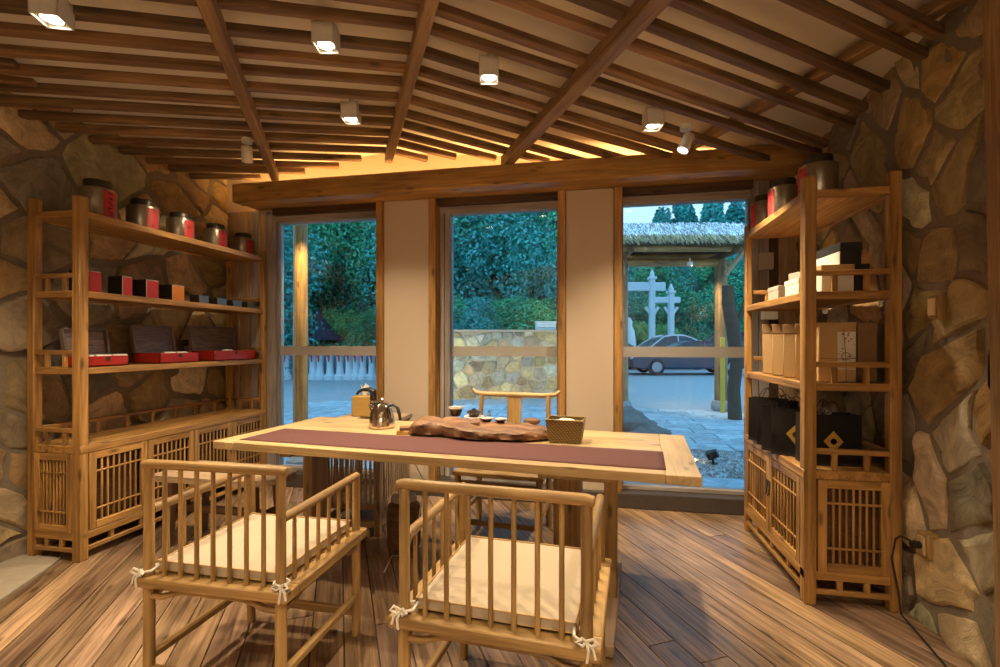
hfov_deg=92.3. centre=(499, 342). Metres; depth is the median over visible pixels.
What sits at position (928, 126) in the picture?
wall
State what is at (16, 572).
rug
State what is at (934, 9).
rib
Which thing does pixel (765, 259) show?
wall box
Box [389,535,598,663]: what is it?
seat cushion
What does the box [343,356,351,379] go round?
bollard
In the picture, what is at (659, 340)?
car
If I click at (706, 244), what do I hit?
shelter
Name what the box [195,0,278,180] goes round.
rib
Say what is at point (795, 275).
box
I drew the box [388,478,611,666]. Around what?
armchair
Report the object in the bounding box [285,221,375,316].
tree
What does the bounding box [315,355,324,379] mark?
bollard
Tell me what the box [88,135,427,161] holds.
ceiling slat
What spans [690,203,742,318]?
tree
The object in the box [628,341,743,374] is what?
car
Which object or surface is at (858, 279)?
box
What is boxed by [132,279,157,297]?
box
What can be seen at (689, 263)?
pendant lamp
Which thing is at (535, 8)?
ceiling slat
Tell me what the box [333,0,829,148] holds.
ceiling slat
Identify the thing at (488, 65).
spotlight
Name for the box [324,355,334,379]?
bollard
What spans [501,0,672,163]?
ceiling beam
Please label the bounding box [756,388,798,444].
gift bag
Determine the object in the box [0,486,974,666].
floor
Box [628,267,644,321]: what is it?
tree
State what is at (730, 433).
terrace slabs
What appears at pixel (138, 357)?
tray
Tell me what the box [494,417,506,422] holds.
tea cup
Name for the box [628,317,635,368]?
stone statue
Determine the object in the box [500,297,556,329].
shrub
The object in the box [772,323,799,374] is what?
kraft box
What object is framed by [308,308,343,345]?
pavilion
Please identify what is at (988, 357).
hanging cable
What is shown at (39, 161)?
wall
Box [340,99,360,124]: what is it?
spotlight
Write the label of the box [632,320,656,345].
shrub
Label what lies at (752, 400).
gift bag
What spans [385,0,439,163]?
rib
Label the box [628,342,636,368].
car
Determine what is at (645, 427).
boulder
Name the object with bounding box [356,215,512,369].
tree
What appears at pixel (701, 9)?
ceiling slat
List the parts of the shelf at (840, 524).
post, door, rail, rail, door, post, rail, rail, rail, rail, panel, rail, post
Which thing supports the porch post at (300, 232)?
on the terrace edge
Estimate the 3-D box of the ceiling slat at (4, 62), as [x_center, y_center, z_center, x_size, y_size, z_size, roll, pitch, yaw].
[-2.598,-1.340,2.236,0.551,0.054,0.045,0,0,-18]
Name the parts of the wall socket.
plate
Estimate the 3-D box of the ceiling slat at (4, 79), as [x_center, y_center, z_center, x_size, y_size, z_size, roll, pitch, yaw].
[-2.644,-1.340,2.414,0.495,0.054,0.045,0,0,-18]
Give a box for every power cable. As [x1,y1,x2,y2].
[383,465,423,572]
[891,535,947,666]
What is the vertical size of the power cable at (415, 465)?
0.687 m
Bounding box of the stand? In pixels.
[327,413,411,536]
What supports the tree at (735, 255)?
on the ground
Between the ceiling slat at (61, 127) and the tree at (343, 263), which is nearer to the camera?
the ceiling slat at (61, 127)
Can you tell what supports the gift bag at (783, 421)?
on the shelf at (840, 524)
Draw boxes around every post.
[286,224,307,464]
[722,285,743,419]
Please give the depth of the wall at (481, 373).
10.88 m
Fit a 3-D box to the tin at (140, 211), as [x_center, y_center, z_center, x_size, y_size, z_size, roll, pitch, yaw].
[-2.456,-0.872,3.303,0.192,0.217,0.190,0,0,11]
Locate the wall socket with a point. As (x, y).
(926, 537)
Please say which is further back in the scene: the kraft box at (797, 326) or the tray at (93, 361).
the tray at (93, 361)
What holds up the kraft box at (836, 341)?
on the shelf at (840, 524)
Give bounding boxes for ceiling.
[0,0,946,173]
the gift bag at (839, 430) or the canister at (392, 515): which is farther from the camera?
the canister at (392, 515)
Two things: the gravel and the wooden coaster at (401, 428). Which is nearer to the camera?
the wooden coaster at (401, 428)
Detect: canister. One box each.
[386,490,420,551]
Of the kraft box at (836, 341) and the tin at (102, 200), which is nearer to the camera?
the kraft box at (836, 341)
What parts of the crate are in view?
lid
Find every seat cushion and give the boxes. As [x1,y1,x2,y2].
[130,513,350,604]
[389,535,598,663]
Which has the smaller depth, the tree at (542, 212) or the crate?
the crate
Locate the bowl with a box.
[467,412,480,417]
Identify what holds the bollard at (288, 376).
on the ground
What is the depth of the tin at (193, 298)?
3.67 m
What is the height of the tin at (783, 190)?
0.212 m
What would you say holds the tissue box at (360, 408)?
on the stand
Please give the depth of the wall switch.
1.99 m
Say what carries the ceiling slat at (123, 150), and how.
attached to the ceiling
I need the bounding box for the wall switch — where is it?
[928,294,948,318]
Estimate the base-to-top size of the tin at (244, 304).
0.056 m
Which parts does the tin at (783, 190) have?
lid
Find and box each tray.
[68,355,128,366]
[133,352,198,362]
[191,350,255,360]
[409,416,548,440]
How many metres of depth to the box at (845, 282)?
2.32 m
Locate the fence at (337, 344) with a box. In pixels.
[284,342,375,377]
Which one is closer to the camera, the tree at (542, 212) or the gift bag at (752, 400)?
the gift bag at (752, 400)
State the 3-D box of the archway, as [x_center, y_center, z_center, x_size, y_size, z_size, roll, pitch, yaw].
[9.042,-1.737,31.000,5.167,6.015,0.520,0,0,0]
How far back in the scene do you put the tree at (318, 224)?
22.76 m
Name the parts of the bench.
leg, leg, seat, leg, leg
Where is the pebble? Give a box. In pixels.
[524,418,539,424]
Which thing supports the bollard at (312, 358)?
on the ground
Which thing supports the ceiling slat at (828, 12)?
attached to the ceiling
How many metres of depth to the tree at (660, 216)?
49.43 m
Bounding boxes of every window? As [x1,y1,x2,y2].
[272,203,375,474]
[437,192,557,484]
[622,180,752,494]
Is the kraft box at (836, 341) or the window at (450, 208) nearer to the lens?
the kraft box at (836, 341)
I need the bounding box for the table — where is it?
[213,417,701,657]
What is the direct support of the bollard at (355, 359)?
on the ground
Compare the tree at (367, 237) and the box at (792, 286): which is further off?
the tree at (367, 237)
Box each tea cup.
[449,406,462,416]
[481,417,492,421]
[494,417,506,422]
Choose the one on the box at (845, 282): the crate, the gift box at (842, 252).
the gift box at (842, 252)
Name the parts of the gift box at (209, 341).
lid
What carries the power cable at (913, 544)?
on the floor
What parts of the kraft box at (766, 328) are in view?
lid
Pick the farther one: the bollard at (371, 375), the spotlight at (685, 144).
the bollard at (371, 375)
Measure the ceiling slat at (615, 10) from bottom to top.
0.317 m
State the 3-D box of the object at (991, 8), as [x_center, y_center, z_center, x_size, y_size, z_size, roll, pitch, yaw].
[1.710,-0.125,1.635,0.097,2.751,0.050,0,0,11]
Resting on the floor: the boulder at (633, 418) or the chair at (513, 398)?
the chair at (513, 398)
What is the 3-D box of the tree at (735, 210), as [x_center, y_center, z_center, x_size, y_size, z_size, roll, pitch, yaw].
[25.663,-7.143,52.032,6.006,17.454,5.760,0,0,34]
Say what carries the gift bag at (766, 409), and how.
on the shelf at (840, 524)
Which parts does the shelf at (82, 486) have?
post, panel, rail, rail, rail, post, door, rail, rail, door, door, post, rail, rail, rail, door, post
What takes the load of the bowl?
on the gaiwan
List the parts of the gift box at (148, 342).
lid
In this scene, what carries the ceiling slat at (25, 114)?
attached to the ceiling
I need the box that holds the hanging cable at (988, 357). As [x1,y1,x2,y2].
[987,350,989,389]
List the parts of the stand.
post, slat panel, slat panel, post, slat panel, post, slat panel, post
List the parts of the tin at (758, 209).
lid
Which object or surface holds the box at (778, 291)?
on the shelf at (840, 524)
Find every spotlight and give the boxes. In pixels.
[28,0,74,30]
[241,136,252,163]
[311,20,339,53]
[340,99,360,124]
[479,53,498,84]
[642,105,663,131]
[677,122,694,153]
[705,449,719,464]
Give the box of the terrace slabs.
[284,401,743,451]
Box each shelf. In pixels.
[27,195,265,562]
[744,170,901,612]
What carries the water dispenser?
on the stand
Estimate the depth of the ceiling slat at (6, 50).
2.60 m
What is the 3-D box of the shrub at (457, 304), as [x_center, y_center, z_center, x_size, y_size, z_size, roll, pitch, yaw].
[-1.653,-0.077,14.426,3.037,2.755,3.295,0,0,5]
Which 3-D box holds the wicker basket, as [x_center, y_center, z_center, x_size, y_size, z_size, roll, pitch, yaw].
[0.336,0.440,2.444,0.189,0.118,0.144,0,0,15]
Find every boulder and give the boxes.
[623,406,656,431]
[628,421,671,434]
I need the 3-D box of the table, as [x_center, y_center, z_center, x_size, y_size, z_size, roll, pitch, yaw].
[-0.234,0.875,2.524,2.315,0.749,0.850,0,0,17]
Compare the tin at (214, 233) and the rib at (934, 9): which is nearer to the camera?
the rib at (934, 9)
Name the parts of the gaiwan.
lid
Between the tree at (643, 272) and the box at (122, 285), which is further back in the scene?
the tree at (643, 272)
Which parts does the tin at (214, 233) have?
lid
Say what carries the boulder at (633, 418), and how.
on the ground
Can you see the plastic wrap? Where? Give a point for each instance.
(833, 408)
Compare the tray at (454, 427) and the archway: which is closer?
the tray at (454, 427)
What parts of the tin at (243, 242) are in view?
lid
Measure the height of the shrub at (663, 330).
2.736 m
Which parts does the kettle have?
lid, handle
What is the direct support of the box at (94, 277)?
on the shelf at (82, 486)
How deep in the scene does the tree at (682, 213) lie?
51.31 m
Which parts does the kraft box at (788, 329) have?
lid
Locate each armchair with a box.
[132,459,367,666]
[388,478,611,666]
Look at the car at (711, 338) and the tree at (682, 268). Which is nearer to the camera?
the car at (711, 338)
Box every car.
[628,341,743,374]
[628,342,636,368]
[637,334,697,346]
[706,331,743,346]
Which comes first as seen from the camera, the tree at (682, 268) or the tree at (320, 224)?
the tree at (320, 224)
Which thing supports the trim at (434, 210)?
attached to the wall at (589, 213)
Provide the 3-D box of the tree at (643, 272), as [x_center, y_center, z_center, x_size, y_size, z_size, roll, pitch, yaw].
[12.634,-2.935,40.297,8.420,8.688,7.762,0,0,-11]
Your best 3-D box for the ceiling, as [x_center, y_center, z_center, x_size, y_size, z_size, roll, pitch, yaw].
[-0.785,-1.445,0.784,5.160,0.481,6.740,0,0,11]
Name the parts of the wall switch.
plate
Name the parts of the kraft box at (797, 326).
lid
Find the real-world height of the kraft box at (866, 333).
0.287 m
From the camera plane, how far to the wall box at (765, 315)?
3.44 m
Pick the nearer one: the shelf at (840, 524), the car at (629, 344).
the shelf at (840, 524)
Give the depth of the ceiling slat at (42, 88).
2.87 m
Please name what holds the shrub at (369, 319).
on the ground
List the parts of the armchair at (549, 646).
post, leg, arm rail, post, leg, apron rail, rail, seat frame, post, leg, arm rail, post, leg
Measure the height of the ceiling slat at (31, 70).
0.256 m
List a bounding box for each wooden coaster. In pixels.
[396,430,409,434]
[399,426,409,430]
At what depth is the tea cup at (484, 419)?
2.67 m
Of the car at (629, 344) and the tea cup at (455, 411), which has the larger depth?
the car at (629, 344)
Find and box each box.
[58,327,128,366]
[69,270,100,291]
[108,276,131,295]
[128,324,198,362]
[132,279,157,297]
[159,284,183,300]
[187,325,255,360]
[352,384,377,416]
[758,252,773,269]
[761,311,777,319]
[762,323,790,373]
[768,285,784,299]
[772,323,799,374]
[783,324,794,376]
[785,277,799,295]
[789,272,799,279]
[795,324,799,378]
[817,241,861,265]
[817,264,854,290]
[817,322,856,381]
[854,264,869,290]
[856,323,877,381]
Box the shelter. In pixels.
[623,222,744,411]
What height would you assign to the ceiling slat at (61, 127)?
0.221 m
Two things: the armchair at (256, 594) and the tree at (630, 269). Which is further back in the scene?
the tree at (630, 269)
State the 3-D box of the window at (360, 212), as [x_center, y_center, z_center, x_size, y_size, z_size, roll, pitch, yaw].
[-1.510,-0.028,4.239,1.002,2.325,0.170,0,0,11]
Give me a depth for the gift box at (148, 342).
3.46 m
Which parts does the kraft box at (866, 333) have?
lid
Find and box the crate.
[534,321,556,329]
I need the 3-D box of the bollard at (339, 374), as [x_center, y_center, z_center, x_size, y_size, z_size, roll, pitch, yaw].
[-5.540,0.742,16.566,0.400,1.057,0.470,0,0,11]
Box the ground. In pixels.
[284,369,743,478]
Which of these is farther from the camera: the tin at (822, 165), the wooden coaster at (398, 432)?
the wooden coaster at (398, 432)
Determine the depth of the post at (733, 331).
7.83 m
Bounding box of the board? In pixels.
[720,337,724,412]
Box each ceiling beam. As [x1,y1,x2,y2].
[232,143,810,210]
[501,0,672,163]
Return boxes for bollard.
[284,355,291,379]
[308,355,315,379]
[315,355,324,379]
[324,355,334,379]
[334,355,343,379]
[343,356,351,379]
[351,356,358,379]
[358,356,366,379]
[367,356,375,379]
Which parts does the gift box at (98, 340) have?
lid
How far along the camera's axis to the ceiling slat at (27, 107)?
2.71 m
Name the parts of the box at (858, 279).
lid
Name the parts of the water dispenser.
spout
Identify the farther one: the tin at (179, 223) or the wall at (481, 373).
the wall at (481, 373)
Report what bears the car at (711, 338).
on the ground
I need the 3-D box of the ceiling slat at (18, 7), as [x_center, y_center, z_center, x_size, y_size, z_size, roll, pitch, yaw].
[-0.466,-1.361,2.474,5.409,0.360,0.053,0,0,-19]
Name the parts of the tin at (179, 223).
lid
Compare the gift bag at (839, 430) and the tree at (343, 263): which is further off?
the tree at (343, 263)
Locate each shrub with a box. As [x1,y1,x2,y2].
[309,308,374,345]
[341,307,375,345]
[453,294,481,329]
[453,295,528,329]
[460,295,538,329]
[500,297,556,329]
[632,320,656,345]
[655,323,679,335]
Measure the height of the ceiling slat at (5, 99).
0.239 m
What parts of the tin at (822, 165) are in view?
lid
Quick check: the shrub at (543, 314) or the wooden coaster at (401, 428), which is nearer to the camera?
the wooden coaster at (401, 428)
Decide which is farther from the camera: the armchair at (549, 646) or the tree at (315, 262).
the tree at (315, 262)
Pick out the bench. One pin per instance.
(172, 475)
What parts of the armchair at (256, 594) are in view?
post, leg, arm rail, apron rail, rail, seat frame, leg, post, post, leg, apron rail, arm rail, post, leg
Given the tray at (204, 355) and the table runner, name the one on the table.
the table runner
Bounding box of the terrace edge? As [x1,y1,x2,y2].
[284,457,743,487]
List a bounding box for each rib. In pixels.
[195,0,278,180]
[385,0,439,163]
[691,0,969,148]
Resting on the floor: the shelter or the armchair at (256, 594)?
the armchair at (256, 594)
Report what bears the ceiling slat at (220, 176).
attached to the ceiling
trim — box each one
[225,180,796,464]
[286,470,743,515]
[376,187,621,491]
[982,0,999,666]
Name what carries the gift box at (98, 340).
on the shelf at (82, 486)
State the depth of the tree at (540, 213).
16.43 m
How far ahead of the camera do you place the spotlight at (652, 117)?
2.79 m
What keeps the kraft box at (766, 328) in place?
on the shelf at (840, 524)
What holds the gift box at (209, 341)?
on the shelf at (82, 486)
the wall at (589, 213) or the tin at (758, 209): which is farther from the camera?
the wall at (589, 213)
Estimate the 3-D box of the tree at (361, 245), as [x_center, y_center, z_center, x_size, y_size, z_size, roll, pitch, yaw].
[-4.736,-3.853,21.892,5.062,10.595,5.491,0,0,8]
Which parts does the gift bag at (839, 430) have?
handle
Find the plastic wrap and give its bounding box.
[817,407,835,414]
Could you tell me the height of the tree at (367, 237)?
12.869 m
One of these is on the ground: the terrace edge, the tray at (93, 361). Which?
the terrace edge
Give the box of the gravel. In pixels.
[338,449,743,478]
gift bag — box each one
[748,387,787,440]
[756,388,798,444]
[762,394,798,450]
[771,396,817,456]
[795,399,862,466]
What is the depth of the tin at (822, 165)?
2.38 m
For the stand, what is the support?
on the floor
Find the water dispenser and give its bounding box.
[356,387,376,418]
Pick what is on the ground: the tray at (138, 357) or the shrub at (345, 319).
the shrub at (345, 319)
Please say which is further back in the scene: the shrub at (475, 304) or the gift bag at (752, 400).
the shrub at (475, 304)
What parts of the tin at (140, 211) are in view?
lid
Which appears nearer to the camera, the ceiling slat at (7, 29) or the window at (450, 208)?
the ceiling slat at (7, 29)
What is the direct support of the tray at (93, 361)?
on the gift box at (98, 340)
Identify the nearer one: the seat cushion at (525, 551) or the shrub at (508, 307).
the seat cushion at (525, 551)
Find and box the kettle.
[368,398,401,428]
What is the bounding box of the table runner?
[239,428,665,469]
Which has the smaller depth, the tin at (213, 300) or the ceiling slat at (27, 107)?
the ceiling slat at (27, 107)
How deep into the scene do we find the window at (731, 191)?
3.65 m
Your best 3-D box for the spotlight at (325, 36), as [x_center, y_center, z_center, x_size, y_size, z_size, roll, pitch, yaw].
[-0.826,-1.531,2.280,0.102,0.260,0.102,0,0,0]
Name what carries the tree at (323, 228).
on the ground
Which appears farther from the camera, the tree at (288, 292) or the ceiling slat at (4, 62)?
the tree at (288, 292)
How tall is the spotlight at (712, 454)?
0.162 m
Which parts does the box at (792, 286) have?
lid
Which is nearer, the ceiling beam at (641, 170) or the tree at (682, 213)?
the ceiling beam at (641, 170)
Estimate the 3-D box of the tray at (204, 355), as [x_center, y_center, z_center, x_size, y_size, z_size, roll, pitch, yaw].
[-2.306,0.101,4.029,0.210,0.080,0.479,0,0,11]
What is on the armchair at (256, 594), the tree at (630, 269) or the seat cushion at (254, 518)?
the seat cushion at (254, 518)
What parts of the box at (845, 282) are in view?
lid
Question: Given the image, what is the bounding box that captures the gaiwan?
[464,408,483,418]
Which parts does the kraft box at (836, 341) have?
lid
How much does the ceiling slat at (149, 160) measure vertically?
0.161 m
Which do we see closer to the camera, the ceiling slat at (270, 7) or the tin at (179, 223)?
the ceiling slat at (270, 7)
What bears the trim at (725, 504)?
attached to the wall at (589, 213)
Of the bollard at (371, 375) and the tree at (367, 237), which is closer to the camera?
the bollard at (371, 375)
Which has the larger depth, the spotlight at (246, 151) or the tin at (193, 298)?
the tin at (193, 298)
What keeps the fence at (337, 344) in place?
on the ground
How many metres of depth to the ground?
12.07 m
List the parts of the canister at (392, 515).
lid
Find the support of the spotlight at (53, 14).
attached to the ceiling
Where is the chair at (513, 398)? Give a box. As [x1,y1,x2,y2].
[452,388,560,542]
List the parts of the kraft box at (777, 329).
lid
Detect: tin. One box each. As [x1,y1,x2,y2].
[77,178,117,218]
[125,198,159,229]
[166,212,194,238]
[190,295,208,303]
[203,223,227,247]
[209,297,226,304]
[227,300,241,306]
[232,233,253,253]
[242,302,254,307]
[750,194,767,228]
[768,177,797,216]
[798,153,838,194]
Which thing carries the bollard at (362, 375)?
on the ground
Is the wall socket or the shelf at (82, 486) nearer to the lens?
the wall socket
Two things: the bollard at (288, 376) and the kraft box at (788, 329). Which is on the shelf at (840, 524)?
the kraft box at (788, 329)
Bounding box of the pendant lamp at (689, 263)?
[687,258,692,265]
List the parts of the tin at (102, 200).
lid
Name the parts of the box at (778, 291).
lid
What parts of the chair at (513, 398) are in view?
leg, leg, seat, yoke rail, leg, leg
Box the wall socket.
[916,530,939,560]
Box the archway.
[628,269,680,337]
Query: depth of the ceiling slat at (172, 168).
3.89 m
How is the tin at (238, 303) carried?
on the shelf at (82, 486)
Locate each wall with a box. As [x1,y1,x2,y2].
[0,91,229,562]
[226,154,771,489]
[453,330,556,399]
[794,0,995,666]
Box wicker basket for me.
[545,415,585,443]
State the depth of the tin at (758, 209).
3.02 m
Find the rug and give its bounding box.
[0,554,60,601]
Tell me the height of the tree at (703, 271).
9.112 m
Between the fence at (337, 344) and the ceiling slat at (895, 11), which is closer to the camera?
the ceiling slat at (895, 11)
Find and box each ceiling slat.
[0,0,797,173]
[0,21,709,158]
[0,44,671,157]
[0,63,625,156]
[0,83,584,159]
[0,94,549,161]
[18,110,496,161]
[55,123,456,159]
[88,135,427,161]
[118,146,361,161]
[144,0,822,155]
[145,156,338,168]
[168,165,304,173]
[189,173,260,179]
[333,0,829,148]
[490,0,855,128]
[566,0,868,113]
[668,0,890,92]
[778,0,928,62]
[850,0,944,39]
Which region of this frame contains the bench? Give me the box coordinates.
[155,460,296,546]
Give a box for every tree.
[284,221,375,342]
[284,225,320,341]
[284,225,331,377]
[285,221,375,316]
[285,224,340,342]
[285,224,355,340]
[308,221,375,341]
[331,237,475,308]
[342,221,375,328]
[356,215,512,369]
[453,212,556,329]
[474,211,556,320]
[525,212,556,300]
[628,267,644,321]
[628,267,666,337]
[628,267,712,341]
[628,275,648,337]
[643,267,734,340]
[645,206,679,333]
[662,257,743,340]
[670,204,700,333]
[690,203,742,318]
[699,253,743,332]
[725,202,744,329]

